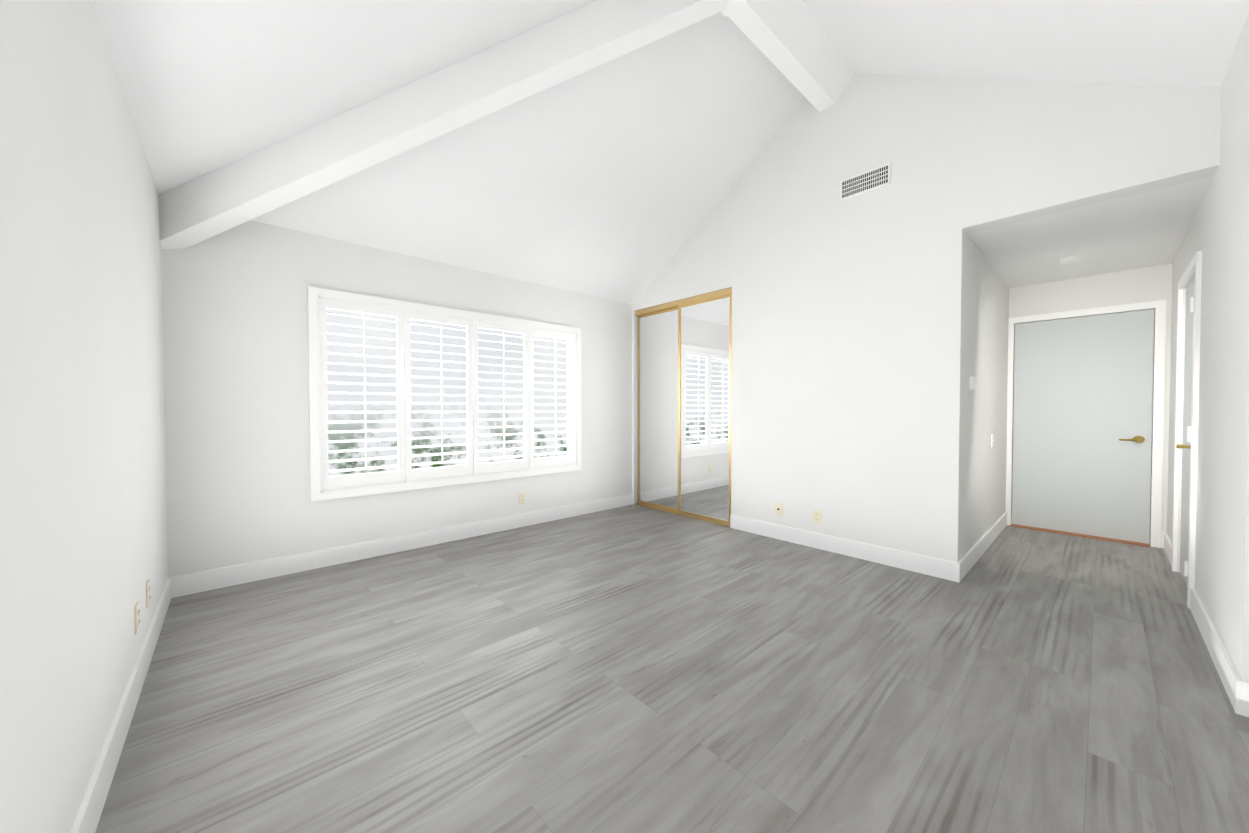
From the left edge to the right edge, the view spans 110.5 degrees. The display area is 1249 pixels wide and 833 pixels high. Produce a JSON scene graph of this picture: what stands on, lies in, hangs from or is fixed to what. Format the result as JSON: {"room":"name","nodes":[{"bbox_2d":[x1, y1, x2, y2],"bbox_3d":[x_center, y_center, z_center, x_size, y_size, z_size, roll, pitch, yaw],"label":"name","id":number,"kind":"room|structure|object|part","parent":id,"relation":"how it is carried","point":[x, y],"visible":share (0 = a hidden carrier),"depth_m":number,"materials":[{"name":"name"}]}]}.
{"room":"empty bedroom","nodes":[
{"label":"empty bedroom","id":0,"kind":"room"},
{"bbox_2d":[0,0,167,832],"bbox_3d":[-1.288,-0.085,0.846,0.150,2.500,5.111,-1,1,-42],"label":"wall","id":1,"kind":"structure","parent":0,"point":[83,531],"depth_m":1.12,"materials":[{"name":"white paint"}]},
{"bbox_2d":[70,576,173,832],"bbox_3d":[-1.227,1.099,0.922,0.014,0.130,4.811,-1,1,-42],"label":"baseboard","id":2,"kind":"structure","parent":1,"relation":"attached to","point":[90,810],"depth_m":1.47,"materials":[{"name":"white wood"}]},
{"bbox_2d":[134,601,139,634],"bbox_3d":[-2.044,0.844,1.817,0.010,0.115,0.070,-1,1,-42],"label":"outlet","id":3,"kind":"object","parent":1,"relation":"attached to","point":[136,617],"visible":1,"depth_m":1.79,"materials":[{"name":"beige plastic"}]},
{"bbox_2d":[146,579,149,607],"bbox_3d":[-2.258,0.840,2.054,0.010,0.115,0.070,-1,1,-42],"label":"outlet","id":4,"kind":"object","parent":1,"relation":"attached to","point":[147,592],"visible":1,"depth_m":2.04,"materials":[{"name":"beige plastic"}]},
{"bbox_2d":[162,220,632,576],"bbox_3d":[-1.423,-0.141,4.068,4.274,2.500,0.150,-1,1,-42],"label":"wall","id":5,"kind":"structure","parent":0,"point":[235,320],"depth_m":3.08,"materials":[{"name":"white paint"}]},
{"bbox_2d":[174,494,632,597],"bbox_3d":[-1.357,1.045,4.038,3.944,0.130,0.014,-1,1,-42],"label":"baseboard","id":6,"kind":"structure","parent":5,"relation":"attached to","point":[186,584],"depth_m":3.42,"materials":[{"name":"white wood"}]},
{"bbox_2d":[307,286,581,501],"bbox_3d":[-1.390,-0.174,3.963,2.435,1.556,0.051,-1,1,-42],"label":"window","id":7,"kind":"structure","parent":5,"relation":"in","point":[314,296],"depth_m":3.43,"materials":[{"name":"white wood"}]},
{"bbox_2d":[320,298,576,490],"bbox_3d":[-1.387,-0.174,3.959,2.311,1.430,0.090,-1,1,-42],"label":"window shutters","id":8,"kind":"object","parent":7,"relation":"attached to","point":[405,472],"visible":0.94,"depth_m":3.74,"materials":[{"name":"white wood"}]},
{"bbox_2d":[519,492,524,503],"bbox_3d":[-1.025,0.820,4.338,0.070,0.115,0.010,-1,1,-42],"label":"outlet","id":9,"kind":"object","parent":5,"relation":"attached to","point":[522,498],"visible":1,"depth_m":4.33,"materials":[{"name":"beige plastic"}]},
{"bbox_2d":[92,0,1248,304],"bbox_3d":[1.050,-2.092,2.922,6.450,1.698,5.094,-1,1,-42],"label":"ceiling","id":10,"kind":"structure","parent":0,"point":[616,178],"depth_m":2.93,"materials":[{"name":"white paint"}]},
{"bbox_2d":[159,0,727,249],"bbox_3d":[-1.289,-1.867,2.638,3.946,2.039,0.140,0,1,0],"label":"beam","id":11,"kind":"structure","parent":10,"relation":"attached to","point":[535,60],"depth_m":2.58,"materials":[{"name":"white paint"}]},
{"bbox_2d":[728,0,854,111],"bbox_3d":[1.198,-2.703,3.026,1.464,0.340,0.295,-1,1,-42],"label":"ridge beam","id":12,"kind":"structure","parent":10,"relation":"attached to","point":[793,43],"depth_m":3.02,"materials":[{"name":"white paint"}]},
{"bbox_2d":[721,0,745,16],"bbox_3d":[0.593,-2.522,2.592,0.260,0.006,0.150,-1,1,-42],"label":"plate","id":13,"kind":"object","parent":12,"relation":"attached to","point":[732,6],"visible":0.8,"depth_m":2.66,"materials":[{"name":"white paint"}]},
{"bbox_2d":[1058,255,1081,264],"bbox_3d":[3.589,-1.259,3.491,0.136,0.040,0.136,-1,1,-42],"label":"smoke detector","id":14,"kind":"object","parent":10,"relation":"attached to","point":[1069,259],"visible":1,"depth_m":3.46,"materials":[{"name":"white plastic"}]},
{"bbox_2d":[95,504,1248,832],"bbox_3d":[1.048,1.178,2.982,6.450,0.100,5.111,-1,1,-42],"label":"floor","id":15,"kind":"structure","parent":0,"point":[633,668],"depth_m":1.78,"materials":[{"name":"grey laminate"}]},
{"bbox_2d":[633,73,1220,614],"bbox_3d":[1.770,-0.878,3.599,0.150,3.990,5.111,-1,1,-42],"label":"wall","id":16,"kind":"structure","parent":0,"point":[849,321],"depth_m":3.25,"materials":[{"name":"white paint"}]},
{"bbox_2d":[640,310,677,508],"bbox_3d":[0.406,-0.082,5.097,0.006,2.243,0.638,-1,1,-42],"label":"mirror","id":17,"kind":"object","parent":16,"relation":"attached to","point":[659,409],"visible":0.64,"depth_m":5.09,"materials":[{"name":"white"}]},
{"bbox_2d":[635,287,731,526],"bbox_3d":[0.625,-0.096,4.837,0.086,2.383,1.395,-1,1,-42],"label":"mirrored closet doors","id":18,"kind":"structure","parent":16,"relation":"in","point":[678,305],"depth_m":4.80,"materials":[{"name":"gold metal"}]},
{"bbox_3d":[0.409,-0.082,5.100,0.026,2.315,0.710,-1,1,-42],"label":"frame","id":19,"kind":"part","parent":18,"relation":"part of","materials":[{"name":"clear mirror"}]},
{"bbox_3d":[0.842,-0.073,4.574,0.026,2.315,0.710,-1,1,-42],"label":"frame","id":20,"kind":"part","parent":18,"relation":"part of","materials":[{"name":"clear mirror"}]},
{"bbox_2d":[680,297,729,520],"bbox_3d":[0.839,-0.073,4.571,0.006,2.243,0.638,-1,1,-42],"label":"mirror","id":21,"kind":"object","parent":16,"relation":"attached to","point":[704,464],"visible":1,"depth_m":4.55,"materials":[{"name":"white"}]},
{"bbox_2d":[775,502,782,515],"bbox_3d":[1.391,0.837,3.913,0.030,0.115,0.070,-1,1,-42],"label":"wall jack","id":22,"kind":"object","parent":16,"relation":"attached to","point":[778,508],"visible":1,"depth_m":3.92,"materials":[{"name":"beige plastic"}]},
{"bbox_2d":[813,510,821,524],"bbox_3d":[1.630,0.851,3.664,0.010,0.115,0.070,-1,1,-42],"label":"outlet","id":23,"kind":"object","parent":16,"relation":"attached to","point":[817,516],"visible":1,"depth_m":3.66,"materials":[{"name":"beige plastic"}]},
{"bbox_2d":[730,515,953,580],"bbox_3d":[1.656,1.052,3.637,0.014,0.130,1.790,-1,1,-42],"label":"baseboard","id":24,"kind":"structure","parent":16,"relation":"attached to","point":[940,568],"depth_m":3.45,"materials":[{"name":"white wood"}]},
{"bbox_2d":[840,162,890,200],"bbox_3d":[1.863,-1.819,3.363,0.008,0.160,0.360,-1,1,-42],"label":"air vent","id":25,"kind":"object","parent":16,"relation":"in","point":[867,181],"visible":1,"depth_m":3.35,"materials":[{"name":"white plastic"}]},
{"bbox_2d":[962,235,1008,556],"bbox_3d":[3.145,-0.136,3.826,2.176,2.498,0.150,-1,1,-42],"label":"wall","id":26,"kind":"structure","parent":0,"point":[985,401],"depth_m":3.54,"materials":[{"name":"white paint"}]},
{"bbox_2d":[969,375,975,390],"bbox_3d":[2.543,-0.245,3.159,0.080,0.110,0.029,-1,1,-42],"label":"thermostat","id":27,"kind":"object","parent":26,"relation":"attached to","point":[972,382],"visible":1,"depth_m":3.14,"materials":[{"name":"white plastic"}]},
{"bbox_2d":[954,512,1006,582],"bbox_3d":[3.078,1.051,3.676,2.176,0.130,0.014,-1,1,-42],"label":"baseboard","id":28,"kind":"structure","parent":26,"relation":"attached to","point":[961,568],"depth_m":3.39,"materials":[{"name":"white wood"}]},
{"bbox_2d":[991,434,993,447],"bbox_3d":[3.244,0.214,3.809,0.070,0.115,0.017,-1,1,-42],"label":"light switch","id":29,"kind":"object","parent":26,"relation":"attached to","point":[992,436],"visible":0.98,"depth_m":3.79,"materials":[{"name":"white plastic"}]},
{"bbox_2d":[1009,263,1172,541],"bbox_3d":[4.291,-0.140,4.069,0.150,2.498,1.328,-1,1,-42],"label":"wall","id":30,"kind":"structure","parent":0,"point":[1146,284],"depth_m":3.87,"materials":[{"name":"white paint"}]},
{"bbox_2d":[1010,524,1149,546],"bbox_3d":[4.241,1.104,4.075,0.145,0.011,0.896,-1,1,-42],"label":"end door sill","id":31,"kind":"object","parent":30,"relation":"attached to","point":[1086,536],"visible":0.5,"depth_m":4.00,"materials":[{"name":"brown wood"}]},
{"bbox_2d":[1012,309,1153,543],"bbox_3d":[4.229,0.086,4.047,0.121,2.024,0.892,-1,1,-42],"label":"door","id":32,"kind":"structure","parent":30,"relation":"in","point":[1083,390],"depth_m":4.02,"materials":[{"name":"grey paint"}]},
{"bbox_3d":[4.438,0.199,3.787,0.079,0.066,0.148,-1,1,-42],"label":"hall end door handle","id":33,"kind":"part","parent":32,"relation":"part of","materials":[{"name":"gold metal"}]},
{"bbox_2d":[1006,300,1166,547],"bbox_3d":[4.254,0.060,4.057,0.106,2.098,0.998,-1,1,-42],"label":"door frame","id":34,"kind":"structure","parent":30,"relation":"attached to","point":[1159,306],"depth_m":3.69,"materials":[{"name":"white wood"}]},
{"bbox_2d":[1167,12,1248,681],"bbox_3d":[3.771,-0.275,2.439,3.105,2.825,0.689,-1,1,-42],"label":"wall","id":35,"kind":"structure","parent":0,"point":[1229,587],"depth_m":1.97,"materials":[{"name":"white paint"}]},
{"bbox_2d":[1161,533,1171,565],"bbox_3d":[4.305,1.055,3.426,0.720,0.130,0.026,-1,1,-42],"label":"baseboard","id":36,"kind":"structure","parent":35,"relation":"attached to","point":[1166,543],"depth_m":3.47,"materials":[{"name":"white wood"}]},
{"bbox_2d":[1176,277,1194,584],"bbox_3d":[3.693,0.106,2.848,0.812,2.024,0.121,-1,1,-42],"label":"hall door","id":37,"kind":"structure","parent":35,"relation":"in","point":[1187,409],"depth_m":2.96,"materials":[{"name":"grey paint"}]},
{"bbox_3d":[3.461,0.184,2.668,0.148,0.066,0.079,-1,1,-42],"label":"hall side door handle","id":38,"kind":"part","parent":37,"relation":"part of","materials":[{"name":"gold metal"}]},
{"bbox_2d":[1172,251,1201,608],"bbox_3d":[3.687,0.081,2.855,0.936,2.098,0.033,-1,1,-42],"label":"door frame","id":39,"kind":"structure","parent":35,"relation":"attached to","point":[1195,265],"depth_m":2.56,"materials":[{"name":"white wood"}]},
{"bbox_2d":[1190,587,1248,715],"bbox_3d":[2.860,1.078,2.111,1.309,0.130,0.014,-1,1,-42],"label":"baseboard","id":40,"kind":"structure","parent":35,"relation":"attached to","point":[1235,688],"depth_m":1.91,"materials":[{"name":"white wood"}]},
{"bbox_2d":[1246,686,1248,716],"bbox_3d":[2.564,1.090,1.472,0.014,0.130,0.480,-1,1,-42],"label":"baseboard","id":41,"kind":"structure","parent":35,"relation":"attached to","point":[1247,687],"depth_m":1.66,"materials":[{"name":"white wood"}]},
{"label":"outside","id":42,"kind":"structure","parent":0,"visible":0},
{"bbox_2d":[326,309,566,475],"bbox_3d":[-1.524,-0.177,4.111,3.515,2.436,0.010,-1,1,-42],"label":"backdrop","id":43,"kind":"structure","parent":42,"point":[340,329],"depth_m":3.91,"materials":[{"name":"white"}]}
]}

